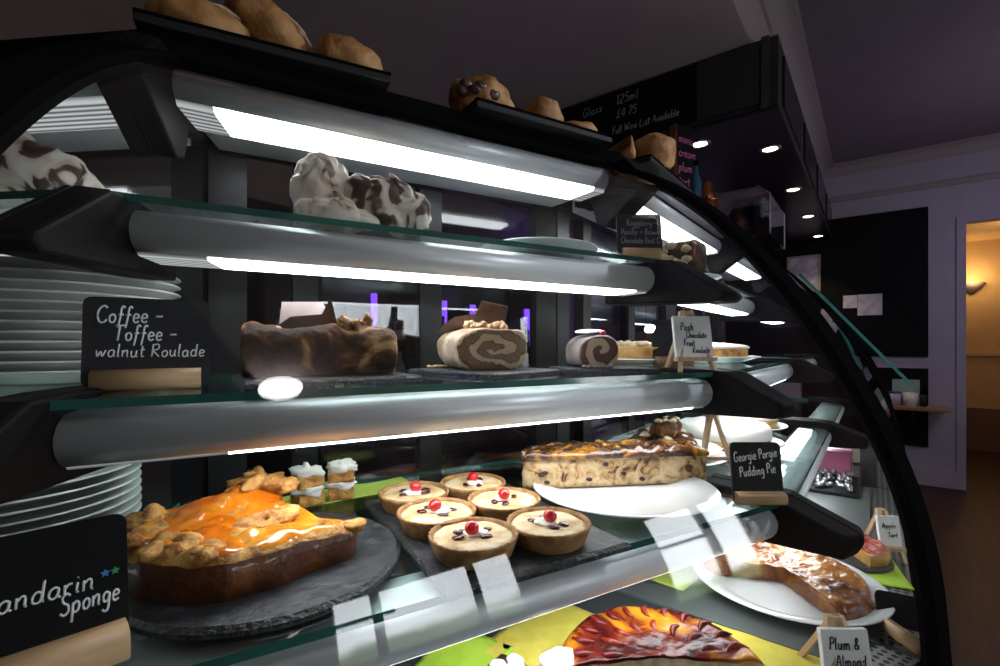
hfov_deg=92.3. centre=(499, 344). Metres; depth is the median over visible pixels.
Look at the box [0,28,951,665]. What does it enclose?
display case
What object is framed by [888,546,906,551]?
tray
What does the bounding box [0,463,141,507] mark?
plate
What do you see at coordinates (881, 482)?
vent grille
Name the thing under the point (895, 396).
cup
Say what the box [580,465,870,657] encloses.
shelf
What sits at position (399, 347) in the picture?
bar shelf
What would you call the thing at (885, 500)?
vent grille
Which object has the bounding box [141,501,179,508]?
glass shelf
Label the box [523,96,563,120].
scone
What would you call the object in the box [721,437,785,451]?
plate
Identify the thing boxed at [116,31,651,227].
light
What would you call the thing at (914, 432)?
blackboard
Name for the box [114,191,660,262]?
glass shelf
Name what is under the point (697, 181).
bottle
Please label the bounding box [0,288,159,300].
plate
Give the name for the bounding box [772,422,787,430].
plate
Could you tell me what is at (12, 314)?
plate
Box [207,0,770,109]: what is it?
ceiling
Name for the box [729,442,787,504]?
sign
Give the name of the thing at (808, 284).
glass panel
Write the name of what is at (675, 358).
tray
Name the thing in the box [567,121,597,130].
scone
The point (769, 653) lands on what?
napkin
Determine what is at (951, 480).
baseboard
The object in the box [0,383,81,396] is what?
glass shelf
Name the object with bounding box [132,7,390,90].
tray
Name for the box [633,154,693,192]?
tray
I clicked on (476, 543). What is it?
tart
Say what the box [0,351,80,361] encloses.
plate
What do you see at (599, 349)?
roll
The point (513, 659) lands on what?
slice
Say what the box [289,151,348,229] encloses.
meringue
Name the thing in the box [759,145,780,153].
recessed light
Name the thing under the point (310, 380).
tray
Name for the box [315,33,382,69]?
scone
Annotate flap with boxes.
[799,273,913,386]
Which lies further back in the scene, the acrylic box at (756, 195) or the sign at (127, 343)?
the acrylic box at (756, 195)
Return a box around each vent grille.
[870,644,919,665]
[876,456,888,488]
[877,488,919,653]
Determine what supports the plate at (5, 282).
on the plate at (11, 293)
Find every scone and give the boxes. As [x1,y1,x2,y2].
[144,0,249,35]
[223,0,311,51]
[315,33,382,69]
[448,74,514,110]
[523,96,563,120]
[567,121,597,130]
[634,132,675,169]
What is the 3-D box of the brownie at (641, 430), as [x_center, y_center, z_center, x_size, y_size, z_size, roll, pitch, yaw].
[0.363,0.223,1.161,0.064,0.048,0.052,0,0,-18]
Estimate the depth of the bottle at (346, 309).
2.75 m
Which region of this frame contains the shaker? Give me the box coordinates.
[702,181,720,210]
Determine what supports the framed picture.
attached to the blackboard at (886, 253)
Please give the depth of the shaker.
1.76 m
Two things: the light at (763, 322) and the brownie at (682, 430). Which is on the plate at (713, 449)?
the brownie at (682, 430)
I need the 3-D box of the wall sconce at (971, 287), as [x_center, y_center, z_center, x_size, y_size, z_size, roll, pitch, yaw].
[6.482,-0.785,6.600,0.280,0.170,0.280,0,0,-30]
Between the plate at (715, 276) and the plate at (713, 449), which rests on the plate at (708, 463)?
the plate at (713, 449)
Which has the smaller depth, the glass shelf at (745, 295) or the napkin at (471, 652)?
the napkin at (471, 652)
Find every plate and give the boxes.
[0,256,180,284]
[0,267,180,291]
[0,277,180,299]
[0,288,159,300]
[0,298,82,310]
[0,309,81,320]
[0,319,81,330]
[0,330,81,340]
[0,340,81,350]
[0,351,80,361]
[0,360,80,371]
[0,370,80,384]
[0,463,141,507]
[0,468,141,517]
[0,477,141,527]
[0,485,141,536]
[37,464,131,491]
[66,493,141,523]
[120,501,141,515]
[479,237,597,258]
[532,477,721,518]
[608,435,721,454]
[613,359,655,366]
[692,557,894,626]
[694,355,760,362]
[705,273,722,279]
[706,451,726,465]
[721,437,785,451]
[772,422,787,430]
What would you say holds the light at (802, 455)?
attached to the display case at (807, 441)
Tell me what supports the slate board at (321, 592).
on the display case at (177, 89)
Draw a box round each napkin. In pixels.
[284,477,406,506]
[415,635,514,665]
[485,605,594,665]
[649,565,698,590]
[712,623,820,665]
[866,558,913,589]
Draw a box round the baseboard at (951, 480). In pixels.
[912,468,963,489]
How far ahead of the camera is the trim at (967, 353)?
6.52 m
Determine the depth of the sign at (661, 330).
1.06 m
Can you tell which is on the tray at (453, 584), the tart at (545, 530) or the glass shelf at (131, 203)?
the tart at (545, 530)
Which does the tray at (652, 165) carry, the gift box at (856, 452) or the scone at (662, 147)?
the scone at (662, 147)
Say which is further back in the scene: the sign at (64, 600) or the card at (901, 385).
the card at (901, 385)
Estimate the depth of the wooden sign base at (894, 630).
0.71 m
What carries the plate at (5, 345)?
on the plate at (4, 355)
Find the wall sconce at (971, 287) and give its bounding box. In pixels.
[966,282,985,293]
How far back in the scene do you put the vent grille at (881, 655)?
0.69 m
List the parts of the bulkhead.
soffit panel, plain panel, corner trim, panel, panel, panel, panel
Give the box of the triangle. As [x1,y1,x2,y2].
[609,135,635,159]
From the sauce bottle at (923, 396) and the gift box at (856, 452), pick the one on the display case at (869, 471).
the gift box at (856, 452)
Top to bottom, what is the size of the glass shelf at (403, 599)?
0.009 m
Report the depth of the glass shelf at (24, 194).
0.53 m
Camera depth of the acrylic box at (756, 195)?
2.05 m
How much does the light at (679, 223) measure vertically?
0.137 m
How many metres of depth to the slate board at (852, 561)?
0.94 m
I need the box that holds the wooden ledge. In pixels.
[893,404,950,419]
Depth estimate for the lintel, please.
4.70 m
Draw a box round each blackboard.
[726,207,927,356]
[802,367,927,446]
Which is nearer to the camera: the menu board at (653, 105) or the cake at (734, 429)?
the cake at (734, 429)
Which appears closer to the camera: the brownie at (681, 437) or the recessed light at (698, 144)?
the brownie at (681, 437)
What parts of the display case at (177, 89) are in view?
sliding door, frame, glass, door pull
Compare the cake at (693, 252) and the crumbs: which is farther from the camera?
the cake at (693, 252)
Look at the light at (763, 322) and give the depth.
2.31 m
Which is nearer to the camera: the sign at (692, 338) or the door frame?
the sign at (692, 338)
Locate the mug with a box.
[902,392,918,405]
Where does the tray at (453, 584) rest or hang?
on the display case at (177, 89)
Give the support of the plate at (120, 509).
on the plate at (138, 506)
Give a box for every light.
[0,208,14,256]
[26,30,190,155]
[53,378,712,469]
[113,497,777,665]
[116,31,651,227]
[129,210,654,295]
[573,162,742,273]
[679,297,754,315]
[694,139,710,148]
[704,256,769,293]
[748,364,792,385]
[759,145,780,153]
[763,322,785,323]
[780,426,831,496]
[784,187,801,192]
[801,214,815,218]
[806,358,816,365]
[809,406,843,423]
[812,235,824,237]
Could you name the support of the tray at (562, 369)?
on the display case at (177, 89)
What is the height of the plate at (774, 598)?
0.022 m
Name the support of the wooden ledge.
attached to the wall at (944, 204)
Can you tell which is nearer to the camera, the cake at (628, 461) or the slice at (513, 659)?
the slice at (513, 659)
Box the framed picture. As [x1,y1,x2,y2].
[787,254,820,291]
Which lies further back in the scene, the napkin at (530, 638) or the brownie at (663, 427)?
the brownie at (663, 427)
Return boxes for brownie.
[629,431,656,440]
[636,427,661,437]
[649,418,678,437]
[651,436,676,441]
[659,416,681,431]
[672,432,697,444]
[681,429,693,437]
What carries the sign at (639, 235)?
on the display case at (177, 89)
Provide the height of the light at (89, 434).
0.057 m
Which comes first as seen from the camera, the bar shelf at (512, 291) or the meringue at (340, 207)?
the meringue at (340, 207)
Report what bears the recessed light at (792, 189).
attached to the bulkhead
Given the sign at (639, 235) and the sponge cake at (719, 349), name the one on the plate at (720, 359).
the sponge cake at (719, 349)
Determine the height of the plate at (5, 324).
0.018 m
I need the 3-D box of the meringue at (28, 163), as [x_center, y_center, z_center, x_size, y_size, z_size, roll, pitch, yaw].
[-0.673,-0.235,0.670,0.183,0.127,0.129,0,0,-27]
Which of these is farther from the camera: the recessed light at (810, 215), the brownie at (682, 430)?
the recessed light at (810, 215)
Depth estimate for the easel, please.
0.95 m
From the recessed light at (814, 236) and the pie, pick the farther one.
the recessed light at (814, 236)
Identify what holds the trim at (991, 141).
attached to the wall
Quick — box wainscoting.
[966,407,999,452]
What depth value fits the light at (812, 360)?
2.18 m
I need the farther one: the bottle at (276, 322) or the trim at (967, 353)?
the trim at (967, 353)
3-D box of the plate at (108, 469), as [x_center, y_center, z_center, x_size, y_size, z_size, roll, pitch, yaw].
[-0.655,0.175,0.644,0.280,0.018,0.280,0,0,-30]
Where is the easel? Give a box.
[701,414,730,470]
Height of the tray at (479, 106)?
0.016 m
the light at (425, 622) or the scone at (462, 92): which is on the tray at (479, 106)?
the scone at (462, 92)
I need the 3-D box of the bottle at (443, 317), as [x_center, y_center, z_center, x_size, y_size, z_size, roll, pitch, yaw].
[-0.403,-0.098,3.381,0.073,0.211,0.072,0,0,-30]
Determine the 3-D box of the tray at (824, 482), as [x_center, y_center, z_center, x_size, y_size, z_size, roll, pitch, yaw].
[1.042,0.426,1.529,0.160,0.038,0.240,0,0,38]
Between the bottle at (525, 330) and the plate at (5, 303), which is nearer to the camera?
the plate at (5, 303)
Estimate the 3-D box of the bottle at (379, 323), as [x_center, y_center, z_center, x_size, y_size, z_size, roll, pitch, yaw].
[-0.738,-0.094,2.951,0.073,0.202,0.072,0,0,-30]
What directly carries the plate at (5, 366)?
on the plate at (35, 377)
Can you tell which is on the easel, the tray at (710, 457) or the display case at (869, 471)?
the tray at (710, 457)
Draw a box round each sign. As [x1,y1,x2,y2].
[0,514,130,665]
[80,296,209,390]
[616,214,662,258]
[651,320,693,366]
[664,310,717,371]
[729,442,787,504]
[797,612,871,665]
[864,507,907,563]
[875,590,918,630]
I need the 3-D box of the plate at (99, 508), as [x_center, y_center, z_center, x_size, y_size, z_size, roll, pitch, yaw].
[-0.655,0.224,0.644,0.280,0.018,0.280,0,0,-30]
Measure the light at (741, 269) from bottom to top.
0.137 m
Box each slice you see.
[289,462,324,507]
[324,458,357,500]
[487,653,527,665]
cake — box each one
[124,466,366,605]
[522,437,708,488]
[661,239,706,270]
[679,416,771,447]
[712,342,749,356]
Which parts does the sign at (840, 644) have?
easel leg, easel leg, easel leg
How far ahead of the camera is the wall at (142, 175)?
2.19 m
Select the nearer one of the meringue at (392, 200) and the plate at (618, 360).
the meringue at (392, 200)
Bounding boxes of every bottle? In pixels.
[273,308,280,325]
[344,307,350,318]
[374,313,385,327]
[394,312,404,345]
[396,351,404,369]
[442,316,447,334]
[522,322,528,345]
[694,160,701,197]
[919,388,926,406]
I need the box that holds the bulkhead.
[487,34,831,247]
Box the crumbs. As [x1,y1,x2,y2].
[427,365,450,367]
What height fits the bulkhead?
0.370 m
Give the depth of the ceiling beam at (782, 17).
3.37 m
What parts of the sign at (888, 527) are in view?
easel leg, easel leg, easel leg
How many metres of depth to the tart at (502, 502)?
0.70 m
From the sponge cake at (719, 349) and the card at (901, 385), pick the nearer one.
the sponge cake at (719, 349)
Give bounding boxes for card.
[670,123,695,189]
[892,379,919,404]
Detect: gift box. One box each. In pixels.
[819,447,852,476]
[853,449,859,462]
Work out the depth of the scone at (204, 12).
0.68 m
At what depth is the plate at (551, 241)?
0.89 m
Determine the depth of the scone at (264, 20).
0.74 m
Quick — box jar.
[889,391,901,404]
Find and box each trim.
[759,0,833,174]
[822,132,999,178]
[829,172,999,203]
[966,352,999,355]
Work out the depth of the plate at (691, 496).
0.79 m
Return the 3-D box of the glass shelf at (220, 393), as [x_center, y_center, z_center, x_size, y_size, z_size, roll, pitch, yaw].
[-0.092,0.053,0.808,0.939,0.009,0.365,0,0,-30]
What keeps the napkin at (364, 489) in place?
on the display case at (177, 89)
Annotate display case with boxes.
[0,28,207,641]
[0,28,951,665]
[556,153,952,665]
[671,256,896,489]
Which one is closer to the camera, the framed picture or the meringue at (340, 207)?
the meringue at (340, 207)
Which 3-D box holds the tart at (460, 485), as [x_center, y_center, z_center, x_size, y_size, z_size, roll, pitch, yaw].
[-0.045,0.230,0.791,0.109,0.039,0.109,0,0,-8]
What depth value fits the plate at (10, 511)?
0.63 m
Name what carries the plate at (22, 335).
on the plate at (5, 345)
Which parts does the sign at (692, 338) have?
easel leg, easel leg, easel leg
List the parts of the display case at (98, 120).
frame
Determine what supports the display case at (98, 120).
on the floor
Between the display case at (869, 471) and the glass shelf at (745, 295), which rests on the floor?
the display case at (869, 471)
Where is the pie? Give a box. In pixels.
[703,414,778,428]
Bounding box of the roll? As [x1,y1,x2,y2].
[566,329,618,366]
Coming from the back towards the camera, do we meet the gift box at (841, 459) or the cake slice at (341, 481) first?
the gift box at (841, 459)
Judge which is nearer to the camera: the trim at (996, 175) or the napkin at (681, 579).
the napkin at (681, 579)
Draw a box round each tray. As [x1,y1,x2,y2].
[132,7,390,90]
[232,372,422,388]
[365,483,631,601]
[408,367,558,378]
[463,97,612,147]
[549,366,660,373]
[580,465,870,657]
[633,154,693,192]
[674,357,717,360]
[707,455,729,460]
[809,468,858,498]
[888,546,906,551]
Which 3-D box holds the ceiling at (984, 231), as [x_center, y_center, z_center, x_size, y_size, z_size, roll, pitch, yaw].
[5.846,-1.460,5.556,3.200,0.080,2.450,0,0,38]
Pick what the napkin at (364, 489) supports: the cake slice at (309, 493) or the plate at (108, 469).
the cake slice at (309, 493)
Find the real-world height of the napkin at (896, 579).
0.003 m
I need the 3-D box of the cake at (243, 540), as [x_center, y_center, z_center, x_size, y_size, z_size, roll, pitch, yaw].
[-0.302,0.205,0.548,0.229,0.087,0.204,0,0,27]
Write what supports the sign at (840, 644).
on the napkin at (769, 653)
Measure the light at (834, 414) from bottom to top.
0.054 m
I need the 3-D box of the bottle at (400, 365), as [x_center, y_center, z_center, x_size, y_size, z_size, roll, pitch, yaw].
[-0.643,0.150,3.073,0.073,0.219,0.072,0,0,-30]
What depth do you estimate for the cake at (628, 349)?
1.06 m
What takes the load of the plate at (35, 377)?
on the display case at (98, 120)
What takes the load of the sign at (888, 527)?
on the napkin at (896, 579)
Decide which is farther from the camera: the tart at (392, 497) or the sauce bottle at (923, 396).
the sauce bottle at (923, 396)
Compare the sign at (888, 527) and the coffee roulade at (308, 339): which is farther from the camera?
the sign at (888, 527)
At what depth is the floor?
3.30 m
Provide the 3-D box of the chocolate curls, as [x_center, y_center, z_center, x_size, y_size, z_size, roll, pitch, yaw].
[0.175,0.038,0.848,0.062,0.008,0.030,0,0,-30]
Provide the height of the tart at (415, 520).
0.039 m
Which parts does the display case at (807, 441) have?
frame, glass, bumper rail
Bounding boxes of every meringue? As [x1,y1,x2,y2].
[0,132,104,208]
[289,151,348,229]
[295,191,379,233]
[344,173,431,238]
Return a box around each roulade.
[240,297,397,376]
[436,301,526,369]
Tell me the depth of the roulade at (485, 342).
0.79 m
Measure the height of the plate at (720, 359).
0.018 m
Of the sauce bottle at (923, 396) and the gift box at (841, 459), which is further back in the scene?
the sauce bottle at (923, 396)
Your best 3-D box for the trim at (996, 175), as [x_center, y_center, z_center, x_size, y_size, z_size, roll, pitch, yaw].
[4.206,-1.633,5.077,5.400,0.055,0.025,0,0,38]
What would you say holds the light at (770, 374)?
attached to the display case at (807, 441)
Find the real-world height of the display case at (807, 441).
1.874 m
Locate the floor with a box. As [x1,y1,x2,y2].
[919,450,999,665]
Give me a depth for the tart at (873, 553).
0.95 m
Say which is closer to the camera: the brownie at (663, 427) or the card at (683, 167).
the brownie at (663, 427)
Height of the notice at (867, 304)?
0.229 m
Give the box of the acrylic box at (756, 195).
[717,185,784,250]
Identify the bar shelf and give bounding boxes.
[397,346,529,349]
[464,285,529,294]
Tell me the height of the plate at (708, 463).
0.015 m
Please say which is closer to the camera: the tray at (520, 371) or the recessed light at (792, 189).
the tray at (520, 371)
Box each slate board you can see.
[128,513,399,640]
[833,556,893,573]
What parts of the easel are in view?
leg, leg, leg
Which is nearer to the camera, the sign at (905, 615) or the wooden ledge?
the sign at (905, 615)
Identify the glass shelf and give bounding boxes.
[0,189,53,198]
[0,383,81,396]
[49,365,712,410]
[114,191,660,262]
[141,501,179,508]
[191,458,777,665]
[604,413,831,492]
[639,359,792,371]
[717,280,755,298]
[748,354,816,359]
[779,397,843,421]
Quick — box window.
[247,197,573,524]
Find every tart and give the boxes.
[378,481,448,515]
[396,497,475,540]
[428,516,518,570]
[440,472,505,500]
[467,487,540,520]
[506,506,591,554]
[563,605,764,665]
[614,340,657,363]
[703,541,875,620]
[853,534,890,567]
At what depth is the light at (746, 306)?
1.51 m
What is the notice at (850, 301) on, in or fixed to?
attached to the blackboard at (886, 253)
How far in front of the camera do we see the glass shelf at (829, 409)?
2.05 m
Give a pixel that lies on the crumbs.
(428, 366)
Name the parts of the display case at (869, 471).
frame, glass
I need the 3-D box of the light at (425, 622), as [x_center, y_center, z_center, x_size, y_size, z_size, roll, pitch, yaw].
[0.020,0.298,0.588,0.954,0.057,0.085,0,0,-30]
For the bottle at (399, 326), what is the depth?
3.05 m
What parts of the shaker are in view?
shaker lid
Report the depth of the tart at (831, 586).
0.88 m
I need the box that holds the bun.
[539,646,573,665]
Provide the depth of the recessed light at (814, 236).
5.20 m
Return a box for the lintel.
[963,148,999,223]
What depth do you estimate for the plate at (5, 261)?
0.56 m
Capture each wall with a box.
[0,0,644,532]
[645,154,962,472]
[966,239,999,408]
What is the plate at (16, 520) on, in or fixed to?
on the plate at (99, 508)
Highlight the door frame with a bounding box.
[956,216,965,489]
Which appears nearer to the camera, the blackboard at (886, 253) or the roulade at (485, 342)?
the roulade at (485, 342)
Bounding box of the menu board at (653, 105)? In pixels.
[561,65,692,146]
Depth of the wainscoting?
6.51 m
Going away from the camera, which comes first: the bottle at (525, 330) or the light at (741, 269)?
the light at (741, 269)
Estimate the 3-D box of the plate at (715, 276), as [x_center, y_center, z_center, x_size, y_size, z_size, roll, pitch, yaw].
[0.511,-0.182,1.385,0.240,0.018,0.240,0,0,-30]
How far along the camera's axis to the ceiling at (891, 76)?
3.48 m
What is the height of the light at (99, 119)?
0.137 m
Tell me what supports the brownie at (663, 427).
on the brownie at (681, 437)
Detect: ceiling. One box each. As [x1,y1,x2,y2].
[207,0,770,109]
[797,0,999,163]
[966,221,999,241]
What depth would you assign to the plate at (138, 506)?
0.70 m
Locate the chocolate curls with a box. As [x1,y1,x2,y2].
[582,364,613,368]
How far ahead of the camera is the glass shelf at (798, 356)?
2.18 m
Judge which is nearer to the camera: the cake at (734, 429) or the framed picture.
the cake at (734, 429)
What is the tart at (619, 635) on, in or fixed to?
on the slate board
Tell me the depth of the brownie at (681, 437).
1.06 m
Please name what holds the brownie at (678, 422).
on the brownie at (682, 430)
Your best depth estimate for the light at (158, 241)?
0.68 m
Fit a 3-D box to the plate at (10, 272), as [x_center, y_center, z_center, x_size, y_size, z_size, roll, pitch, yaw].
[-0.602,-0.079,0.663,0.270,0.018,0.270,0,0,-30]
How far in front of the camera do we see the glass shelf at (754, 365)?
1.26 m
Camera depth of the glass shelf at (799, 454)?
1.25 m
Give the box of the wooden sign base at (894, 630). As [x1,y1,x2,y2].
[879,618,920,656]
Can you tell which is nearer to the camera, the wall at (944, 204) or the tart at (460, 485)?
the tart at (460, 485)
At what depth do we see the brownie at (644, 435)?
1.08 m
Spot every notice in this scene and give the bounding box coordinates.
[843,295,856,307]
[857,293,881,315]
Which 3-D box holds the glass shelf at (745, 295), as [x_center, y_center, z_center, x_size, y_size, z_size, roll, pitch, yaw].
[0.535,-0.168,1.423,0.250,0.009,0.890,0,0,38]

